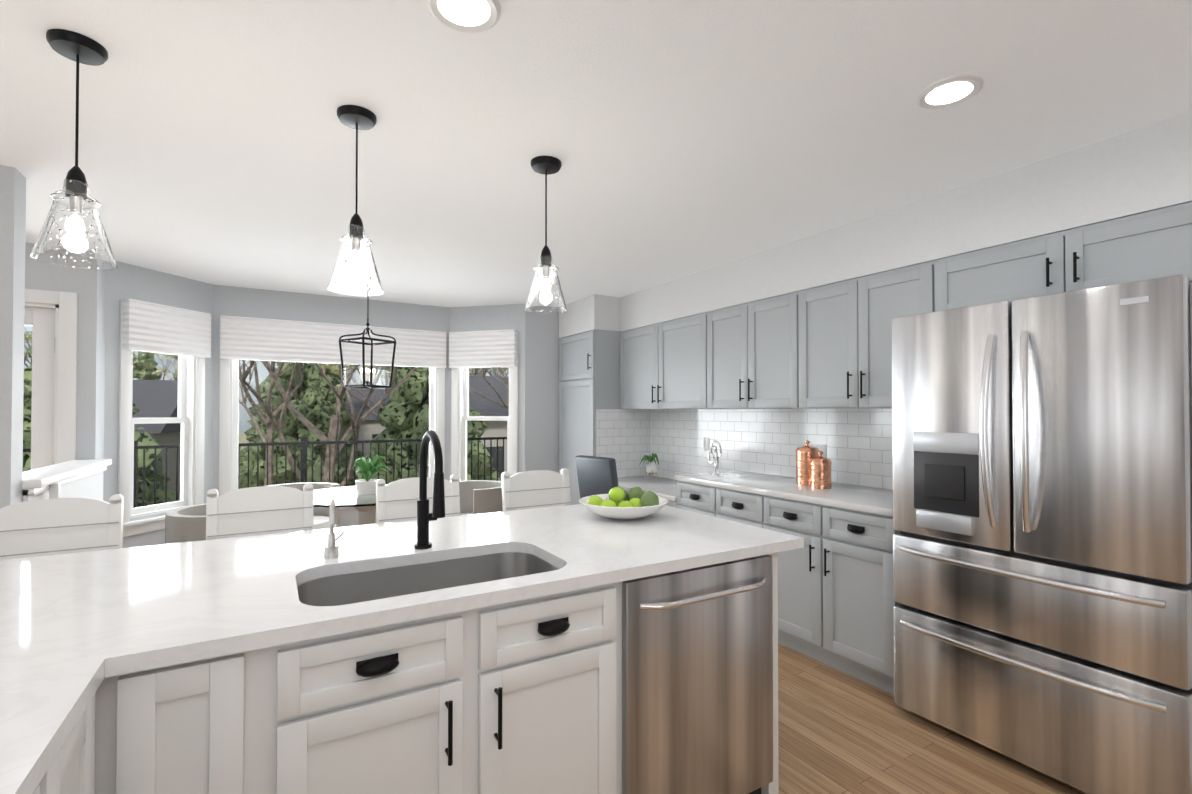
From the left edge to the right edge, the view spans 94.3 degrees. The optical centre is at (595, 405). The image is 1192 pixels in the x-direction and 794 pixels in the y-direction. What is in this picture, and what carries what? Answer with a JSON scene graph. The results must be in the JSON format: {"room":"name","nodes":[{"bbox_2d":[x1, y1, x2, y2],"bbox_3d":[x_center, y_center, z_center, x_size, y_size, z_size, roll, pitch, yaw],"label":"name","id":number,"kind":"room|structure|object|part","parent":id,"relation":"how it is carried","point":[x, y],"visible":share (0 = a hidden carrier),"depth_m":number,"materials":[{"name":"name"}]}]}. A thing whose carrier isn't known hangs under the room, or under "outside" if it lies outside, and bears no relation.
{"room":"kitchen","nodes":[
{"label":"kitchen","id":0,"kind":"room"},
{"bbox_2d":[25,242,101,459],"bbox_3d":[-5.090,0.183,2.656,4.090,2.440,0.120,0,-1,-31],"label":"wall","id":1,"kind":"structure","parent":0,"point":[85,285],"depth_m":3.62,"materials":[{"name":"grey paint"}]},
{"bbox_2d":[24,289,77,469],"bbox_3d":[-4.252,0.337,3.133,1.970,2.146,0.148,0,-1,-31],"label":"door frame","id":2,"kind":"structure","parent":1,"relation":"attached to","point":[50,317],"depth_m":3.55,"materials":[{"name":"white"}]},
{"bbox_2d":[22,459,111,501],"bbox_3d":[-2.971,0.878,3.061,0.210,1.060,1.320,0,-1,-31],"label":"wall","id":3,"kind":"structure","parent":0,"point":[76,479],"depth_m":3.02,"materials":[{"name":"white paint"}]},
{"bbox_2d":[100,270,105,485],"bbox_3d":[-3.437,0.196,3.761,0.120,2.440,0.100,0,-1,-31],"label":"wall jog","id":4,"kind":"object","parent":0,"point":[102,365],"visible":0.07,"depth_m":3.80,"materials":[{"name":"grey paint"}]},
{"bbox_2d":[103,261,213,547],"bbox_3d":[-3.367,0.202,4.246,0.120,2.440,0.820,0,-1,14],"label":"wall","id":5,"kind":"structure","parent":0,"point":[126,281],"depth_m":4.06,"materials":[{"name":"grey paint"}]},
{"bbox_2d":[212,285,449,526],"bbox_3d":[-2.381,0.213,5.186,1.990,2.440,0.120,0,-1,-31],"label":"wall","id":6,"kind":"structure","parent":0,"point":[254,303],"depth_m":5.06,"materials":[{"name":"grey paint"}]},
{"bbox_2d":[23,299,517,536],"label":"window","id":7,"kind":"structure","parent":6,"relation":"in","point":[257,339],"depth_m":4.77,"materials":[{"name":"white"}]},
{"bbox_3d":[-3.326,0.094,4.237,0.205,1.695,0.680,0,-1,14],"label":"bay window trim","id":8,"kind":"part","parent":7,"relation":"part of","materials":[{"name":"white wood"}]},
{"bbox_3d":[-3.166,0.945,6.183,15.100,1.040,3.850,0,-1,-31],"label":"deck railing","id":9,"kind":"part","parent":7,"relation":"part of","materials":[{"name":"black metal"}]},
{"bbox_3d":[-1.112,0.110,5.562,0.760,1.695,0.205,0,-1,14],"label":"bay window trim","id":10,"kind":"part","parent":7,"relation":"part of","materials":[{"name":"white wood"}]},
{"bbox_2d":[449,304,524,480],"bbox_3d":[-1.081,0.218,5.597,0.820,2.440,0.120,0,-1,14],"label":"wall","id":11,"kind":"structure","parent":0,"point":[492,317],"depth_m":5.50,"materials":[{"name":"grey paint"}]},
{"bbox_2d":[525,304,559,472],"bbox_3d":[-0.251,0.220,5.771,1.112,2.440,0.120,0,-1,-31],"label":"wall","id":12,"kind":"structure","parent":0,"point":[542,381],"depth_m":5.53,"materials":[{"name":"grey paint"}]},
{"bbox_2d":[0,0,1191,306],"bbox_3d":[-1.343,-1.113,0.519,8.352,0.100,9.100,0,-1,-31],"label":"ceiling","id":13,"kind":"structure","parent":0,"point":[676,138],"depth_m":2.04,"materials":[{"name":"white paint"}]},
{"bbox_2d":[30,29,116,269],"bbox_3d":[-1.505,-0.732,1.603,0.184,0.634,0.184,0,-1,-31],"label":"pendant light","id":14,"kind":"object","parent":13,"relation":"hanging from","point":[72,233],"visible":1,"depth_m":1.57,"materials":[{"name":"clear glass"}]},
{"bbox_2d":[328,105,383,295],"bbox_3d":[-0.859,-0.727,1.984,0.184,0.634,0.184,0,-1,-31],"label":"pendant light","id":15,"kind":"object","parent":13,"relation":"hanging from","point":[355,272],"visible":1,"depth_m":1.95,"materials":[{"name":"clear glass"}]},
{"bbox_2d":[339,296,395,388],"bbox_3d":[-1.743,-0.576,4.225,0.295,0.882,0.297,0,-1,31],"label":"lantern chandelier","id":16,"kind":"object","parent":13,"relation":"hanging from","point":[367,376],"visible":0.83,"depth_m":4.21,"materials":[{"name":"black metal"}]},
{"bbox_2d":[427,0,500,32],"bbox_3d":[-0.347,-1.045,1.455,0.190,0.012,0.190,0,-1,-31],"label":"recessed light","id":17,"kind":"object","parent":13,"relation":"in","point":[471,16],"visible":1,"depth_m":1.48,"materials":[{"name":"white"}]},
{"bbox_2d":[524,156,566,313],"bbox_3d":[-0.214,-0.723,2.366,0.184,0.634,0.184,0,-1,-31],"label":"pendant light","id":18,"kind":"object","parent":13,"relation":"hanging from","point":[545,296],"visible":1,"depth_m":2.32,"materials":[{"name":"clear glass"}]},
{"bbox_2d":[916,74,983,108],"bbox_3d":[1.177,-1.041,1.844,0.190,0.012,0.190,0,-1,-31],"label":"recessed light","id":19,"kind":"object","parent":13,"relation":"in","point":[949,91],"visible":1,"depth_m":1.83,"materials":[{"name":"white"}]},
{"bbox_2d":[559,111,1191,337],"bbox_3d":[1.051,-0.864,3.824,0.620,0.318,4.576,0,-1,-31],"label":"soffit","id":20,"kind":"structure","parent":0,"point":[1147,168],"depth_m":2.65,"materials":[{"name":"white paint"}]},
{"bbox_2d":[619,314,698,409],"bbox_3d":[0.689,-0.330,4.697,0.350,0.725,1.250,0,-1,-31],"label":"upper cabinet","id":21,"kind":"object","parent":20,"relation":"attached to","point":[659,362],"depth_m":4.60,"materials":[{"name":"grey wood"}]},
{"bbox_2d":[699,294,786,409],"bbox_3d":[1.185,-0.340,3.858,0.350,0.725,0.955,0,-1,-31],"label":"upper cabinet","id":22,"kind":"object","parent":20,"relation":"attached to","point":[761,390],"depth_m":3.79,"materials":[{"name":"grey wood"}]},
{"bbox_2d":[787,260,934,409],"bbox_3d":[1.585,-0.349,3.181,0.350,0.725,0.874,0,-1,-31],"label":"upper cabinet","id":23,"kind":"object","parent":20,"relation":"attached to","point":[839,334],"depth_m":3.11,"materials":[{"name":"grey wood"}]},
{"bbox_2d":[935,237,1038,310],"bbox_3d":[1.956,-0.574,2.556,0.350,0.290,0.580,0,-1,-31],"label":"upper cabinet","id":24,"kind":"object","parent":20,"relation":"attached to","point":[1010,271],"depth_m":2.51,"materials":[{"name":"grey wood"}]},
{"bbox_2d":[1039,202,1191,295],"bbox_3d":[2.187,-0.578,2.165,0.350,0.290,0.570,0,-1,-31],"label":"upper cabinet","id":25,"kind":"object","parent":20,"relation":"attached to","point":[1153,244],"depth_m":2.13,"materials":[{"name":"grey wood"}]},
{"bbox_2d":[778,643,1086,793],"bbox_3d":[-1.343,1.427,0.488,8.352,0.100,9.100,0,-1,-31],"label":"floor","id":26,"kind":"structure","parent":0,"point":[840,732],"depth_m":2.25,"materials":[{"name":"brown wood"}]},
{"bbox_2d":[0,165,25,508],"bbox_3d":[-2.631,0.180,2.425,0.132,2.440,0.132,0,-1,-31],"label":"wall","id":27,"kind":"structure","parent":26,"relation":"on","point":[12,234],"depth_m":2.41,"materials":[{"name":"grey paint"}]},
{"bbox_2d":[0,494,123,559],"bbox_3d":[-2.007,0.875,1.982,0.430,1.040,0.416,0,-1,-31],"label":"stool","id":28,"kind":"object","parent":26,"relation":"on","point":[43,527],"visible":0.25,"depth_m":2.14,"materials":[{"name":"white wood"}]},
{"bbox_2d":[165,503,205,543],"bbox_3d":[-2.425,1.044,3.629,0.638,0.740,0.659,0,-1,-31],"label":"chair","id":29,"kind":"object","parent":26,"relation":"on","point":[186,524],"visible":0.12,"depth_m":3.33,"materials":[{"name":"fabric"}]},
{"bbox_2d":[206,483,312,539],"bbox_3d":[-1.413,0.879,2.333,0.430,1.040,0.416,0,-1,-31],"label":"stool","id":30,"kind":"object","parent":26,"relation":"on","point":[253,511],"visible":0.17,"depth_m":2.48,"materials":[{"name":"white wood"}]},
{"bbox_2d":[268,482,339,529],"bbox_3d":[-2.509,1.056,4.635,0.658,0.740,0.639,0,-1,-31],"label":"chair","id":31,"kind":"object","parent":26,"relation":"on","point":[320,517],"visible":0.1,"depth_m":4.84,"materials":[{"name":"wood"}]},
{"bbox_2d":[313,486,375,524],"bbox_3d":[-1.743,1.046,4.205,1.040,0.750,1.040,0,-1,-31],"label":"dining table","id":32,"kind":"object","parent":26,"relation":"on","point":[364,506],"visible":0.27,"depth_m":4.11,"materials":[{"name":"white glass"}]},
{"bbox_2d":[352,455,388,494],"bbox_3d":[-1.722,0.525,4.227,0.266,0.293,0.318,0,-1,-31],"label":"potted plant","id":33,"kind":"object","parent":32,"relation":"on","point":[369,469],"visible":0.96,"depth_m":4.18,"materials":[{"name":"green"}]},
{"bbox_2d":[0,430,803,793],"bbox_3d":[0.171,0.720,0.424,2.605,1.312,4.235,0,-1,-31],"label":"kitchen island","id":34,"kind":"object","parent":26,"relation":"on","point":[578,648],"visible":1,"depth_m":1.45,"materials":[{"name":"white stone"}]},
{"bbox_2d":[324,499,344,558],"bbox_3d":[-0.814,0.384,1.725,0.060,0.186,0.088,0,-1,-31],"label":"dispenser","id":35,"kind":"object","parent":34,"relation":"on","point":[331,550],"depth_m":1.73,"materials":[{"name":"silver metal"}]},
{"bbox_2d":[297,552,558,605],"bbox_3d":[-0.465,0.613,1.615,0.750,0.203,0.430,0,-1,-31],"label":"sink","id":36,"kind":"object","parent":34,"relation":"in","point":[373,582],"depth_m":1.78,"materials":[{"name":"silver metal"}]},
{"bbox_2d":[414,430,444,549],"bbox_3d":[-0.518,0.279,1.790,0.095,0.398,0.248,0,-1,-31],"label":"faucet","id":37,"kind":"object","parent":34,"relation":"on","point":[423,515],"depth_m":1.84,"materials":[{"name":"black metal"}]},
{"bbox_2d":[579,485,668,519],"bbox_3d":[0.119,0.413,2.398,0.390,0.141,0.390,0,-1,-31],"label":"fruit bowl","id":38,"kind":"object","parent":34,"relation":"on","point":[618,502],"visible":1,"depth_m":2.34,"materials":[{"name":"white ceramic"}]},
{"bbox_2d":[376,475,459,523],"bbox_3d":[-0.819,0.883,2.683,0.430,1.040,0.416,0,-1,-31],"label":"stool","id":39,"kind":"object","parent":26,"relation":"on","point":[396,501],"visible":0.19,"depth_m":2.80,"materials":[{"name":"white wood"}]},
{"bbox_2d":[459,480,502,515],"bbox_3d":[-1.066,1.058,4.780,0.638,0.740,0.659,0,-1,-31],"label":"chair","id":40,"kind":"object","parent":26,"relation":"on","point":[479,496],"visible":0.17,"depth_m":4.62,"materials":[{"name":"fabric"}]},
{"bbox_2d":[501,468,570,510],"bbox_3d":[-0.251,0.887,3.019,0.430,1.040,0.416,0,-1,-31],"label":"stool","id":41,"kind":"object","parent":26,"relation":"on","point":[534,489],"visible":0.17,"depth_m":3.17,"materials":[{"name":"white wood"}]},
{"bbox_2d":[575,455,618,497],"bbox_3d":[0.182,0.918,4.560,0.567,1.015,0.460,1,-1,-39],"label":"desk chair","id":42,"kind":"object","parent":26,"relation":"on","point":[596,475],"visible":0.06,"depth_m":4.37,"materials":[{"name":"plastic"}]},
{"bbox_2d":[559,329,650,504],"bbox_3d":[0.070,0.376,5.460,0.630,2.120,0.700,0,-1,-31],"label":"tall cabinet","id":43,"kind":"object","parent":26,"relation":"on","point":[591,421],"depth_m":5.16,"materials":[{"name":"grey wood"}]},
{"bbox_2d":[671,478,750,524],"bbox_3d":[1.068,0.976,3.764,0.630,0.880,0.886,0,-1,-31],"label":"base cabinet","id":44,"kind":"object","parent":26,"relation":"on","point":[724,502],"depth_m":3.66,"materials":[{"name":"grey wood"}]},
{"bbox_2d":[751,490,899,694],"bbox_3d":[1.451,0.968,3.117,0.630,0.880,0.874,0,-1,-31],"label":"base cabinet","id":45,"kind":"object","parent":26,"relation":"on","point":[836,603],"depth_m":2.86,"materials":[{"name":"grey wood"}]},
{"bbox_2d":[675,470,892,513],"bbox_3d":[1.254,0.515,3.445,0.640,0.035,1.630,0,-1,-31],"label":"countertop","id":46,"kind":"structure","parent":45,"relation":"on","point":[841,493],"depth_m":3.29,"materials":[{"name":"white stone"}]},
{"bbox_2d":[639,453,658,479],"bbox_3d":[0.481,0.551,4.971,0.213,0.238,0.171,0,-1,-31],"label":"plant","id":47,"kind":"object","parent":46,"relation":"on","point":[651,465],"visible":1,"depth_m":4.96,"materials":[{"name":"green plant"}]},
{"bbox_2d":[708,441,721,474],"bbox_3d":[0.866,0.381,4.044,0.070,0.248,0.122,0,-1,-31],"label":"knot sculpture","id":48,"kind":"object","parent":46,"relation":"on","point":[712,446],"visible":1,"depth_m":4.03,"materials":[{"name":"white ceramic"}]},
{"bbox_2d":[650,408,892,489],"bbox_3d":[1.228,0.343,4.106,0.015,0.635,2.791,0,-1,-31],"label":"backsplash","id":49,"kind":"structure","parent":46,"relation":"attached to","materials":[{"name":"tile"}]},
{"bbox_2d":[796,440,818,485],"bbox_3d":[1.334,0.359,3.488,0.140,0.278,0.140,0,-1,-31],"label":"canister","id":50,"kind":"object","parent":46,"relation":"on","point":[805,454],"visible":0.83,"depth_m":3.44,"materials":[{"name":"orange metal"}]},
{"bbox_2d":[810,451,831,488],"bbox_3d":[1.350,0.384,3.323,0.124,0.223,0.124,0,-1,-31],"label":"canister","id":51,"kind":"object","parent":46,"relation":"on","point":[820,471],"visible":1,"depth_m":3.27,"materials":[{"name":"orange metal"}]},
{"bbox_2d":[892,275,1191,793],"bbox_3d":[1.849,0.492,2.263,0.759,1.812,0.939,0,-1,-31],"label":"refrigerator","id":52,"kind":"object","parent":26,"relation":"on","point":[1042,510],"visible":1,"depth_m":1.99,"materials":[{"name":"grey metal"}]},
{"label":"outside","id":53,"kind":"structure","parent":0,"visible":0},
{"bbox_2d":[238,433,355,485],"bbox_3d":[-30.473,5.238,51.357,160.000,0.100,160.000,0,-1,-31],"label":"ground","id":54,"kind":"structure","parent":53,"point":[242,437],"depth_m":91.86,"materials":[{"name":"green plant"}]},
{"bbox_2d":[24,332,31,398],"bbox_3d":[-16.037,0.348,13.386,6.652,8.776,6.882,0,-1,-31],"label":"tree","id":55,"kind":"object","parent":54,"relation":"on","point":[29,369],"depth_m":15.02,"materials":[{"name":"green plant"}]},
{"bbox_2d":[24,331,140,376],"bbox_3d":[-35.758,-0.195,35.128,9.994,10.379,9.543,0,-1,-31],"label":"tree","id":56,"kind":"object","parent":54,"relation":"on","point":[28,338],"depth_m":32.97,"materials":[{"name":"green plant"}]},
{"bbox_2d":[23,346,179,506],"bbox_3d":[-12.121,0.724,12.939,5.030,8.004,4.701,0,-1,-31],"label":"tree","id":57,"kind":"object","parent":54,"relation":"on","point":[149,456],"depth_m":13.05,"materials":[{"name":"green plant"}]},
{"bbox_2d":[24,380,180,500],"bbox_3d":[-22.527,1.876,21.244,11.600,5.900,7.800,0,-1,-23],"label":"house","id":58,"kind":"structure","parent":54,"relation":"on","point":[158,403],"depth_m":21.71,"materials":[{"name":"grey"}]},
{"bbox_2d":[133,351,161,379],"bbox_3d":[-24.326,0.756,30.126,6.542,8.354,5.529,0,-1,-31],"label":"tree","id":59,"kind":"object","parent":54,"relation":"on","point":[144,364],"depth_m":29.76,"materials":[{"name":"green plant"}]},
{"bbox_2d":[133,352,248,379],"bbox_3d":[-30.109,-0.801,41.080,9.611,11.738,9.142,0,-1,-31],"label":"tree","id":60,"kind":"object","parent":54,"relation":"on","point":[173,356],"depth_m":39.50,"materials":[{"name":"green plant"}]},
{"bbox_2d":[172,370,240,448],"bbox_3d":[-26.291,0.719,36.043,5.328,8.569,4.972,0,-1,-31],"label":"tree","id":61,"kind":"object","parent":54,"relation":"on","point":[175,377],"depth_m":35.55,"materials":[{"name":"green plant"}]},
{"bbox_2d":[152,354,302,485],"bbox_3d":[-10.860,-0.469,18.608,7.262,10.538,7.002,0,-1,-31],"label":"tree","id":62,"kind":"object","parent":54,"relation":"on","point":[269,430],"depth_m":18.78,"materials":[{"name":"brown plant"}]},
{"bbox_2d":[239,362,345,488],"bbox_3d":[-13.130,0.575,23.762,4.436,8.562,4.660,0,-1,-31],"label":"tree","id":63,"kind":"object","parent":54,"relation":"on","point":[307,403],"depth_m":23.06,"materials":[{"name":"broadleaf foliage"},{"name":"bark"}]},
{"bbox_2d":[239,361,357,485],"bbox_3d":[-14.962,0.457,27.304,7.149,8.883,5.988,0,-1,-31],"label":"tree","id":64,"kind":"object","parent":54,"relation":"on","point":[264,387],"depth_m":26.55,"materials":[{"name":"green plant"}]},
{"bbox_2d":[239,360,417,486],"bbox_3d":[-5.807,0.166,12.337,7.454,9.112,9.116,0,-1,-31],"label":"tree","id":65,"kind":"object","parent":54,"relation":"on","point":[335,429],"depth_m":12.17,"materials":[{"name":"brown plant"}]},
{"bbox_2d":[273,388,389,468],"bbox_3d":[-17.754,1.883,42.651,12.600,6.400,8.800,0,-1,-36],"label":"house","id":66,"kind":"structure","parent":54,"relation":"on","point":[371,427],"depth_m":39.38,"materials":[{"name":"grey"}]},
{"bbox_2d":[305,363,364,461],"bbox_3d":[-16.977,-0.086,33.836,5.544,10.125,5.835,0,-1,-31],"label":"tree","id":67,"kind":"object","parent":54,"relation":"on","point":[326,389],"depth_m":33.32,"materials":[{"name":"broadleaf foliage"},{"name":"bark"}]},
{"bbox_2d":[318,363,393,415],"bbox_3d":[-12.598,0.123,34.735,8.849,9.739,9.148,0,-1,-31],"label":"tree","id":68,"kind":"object","parent":54,"relation":"on","point":[332,367],"depth_m":33.15,"materials":[{"name":"green plant"}]},
{"bbox_2d":[355,366,500,484],"bbox_3d":[-5.446,-0.217,17.891,4.906,10.004,4.731,0,-1,-31],"label":"tree","id":69,"kind":"object","parent":54,"relation":"on","point":[408,408],"depth_m":16.48,"materials":[{"name":"broadleaf foliage"},{"name":"bark"}]},
{"bbox_2d":[376,375,508,478],"bbox_3d":[-4.135,1.751,27.469,10.600,6.300,7.800,1,-1,-43],"label":"house","id":70,"kind":"structure","parent":54,"relation":"on","point":[479,404],"depth_m":23.16,"materials":[{"name":"grey"}]},
{"bbox_2d":[469,367,506,375],"bbox_3d":[-11.744,-1.374,51.815,9.803,13.145,12.535,0,-1,-31],"label":"tree","id":71,"kind":"object","parent":54,"relation":"on","point":[473,371],"depth_m":53.46,"materials":[{"name":"green plant"}]},
{"bbox_2d":[469,367,508,409],"bbox_3d":[-1.661,0.613,18.309,7.646,8.366,5.884,0,-1,-31],"label":"tree","id":72,"kind":"object","parent":54,"relation":"on","point":[505,406],"depth_m":18.00,"materials":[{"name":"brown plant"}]},
{"bbox_2d":[469,367,508,376],"bbox_3d":[-8.071,-1.954,46.741,10.122,14.172,10.121,0,-1,-31],"label":"tree","id":73,"kind":"object","parent":54,"relation":"on","point":[487,370],"depth_m":46.47,"materials":[{"name":"green plant"}]},
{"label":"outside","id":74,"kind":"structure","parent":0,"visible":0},
{"bbox_2d":[24,342,508,433],"bbox_3d":[-91.960,6.937,197.042,479.866,68.000,141.650,0,-1,-36],"label":"sky","id":75,"kind":"structure","parent":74,"point":[244,416],"depth_m":147.07,"materials":[{"name":"white"}]}
]}

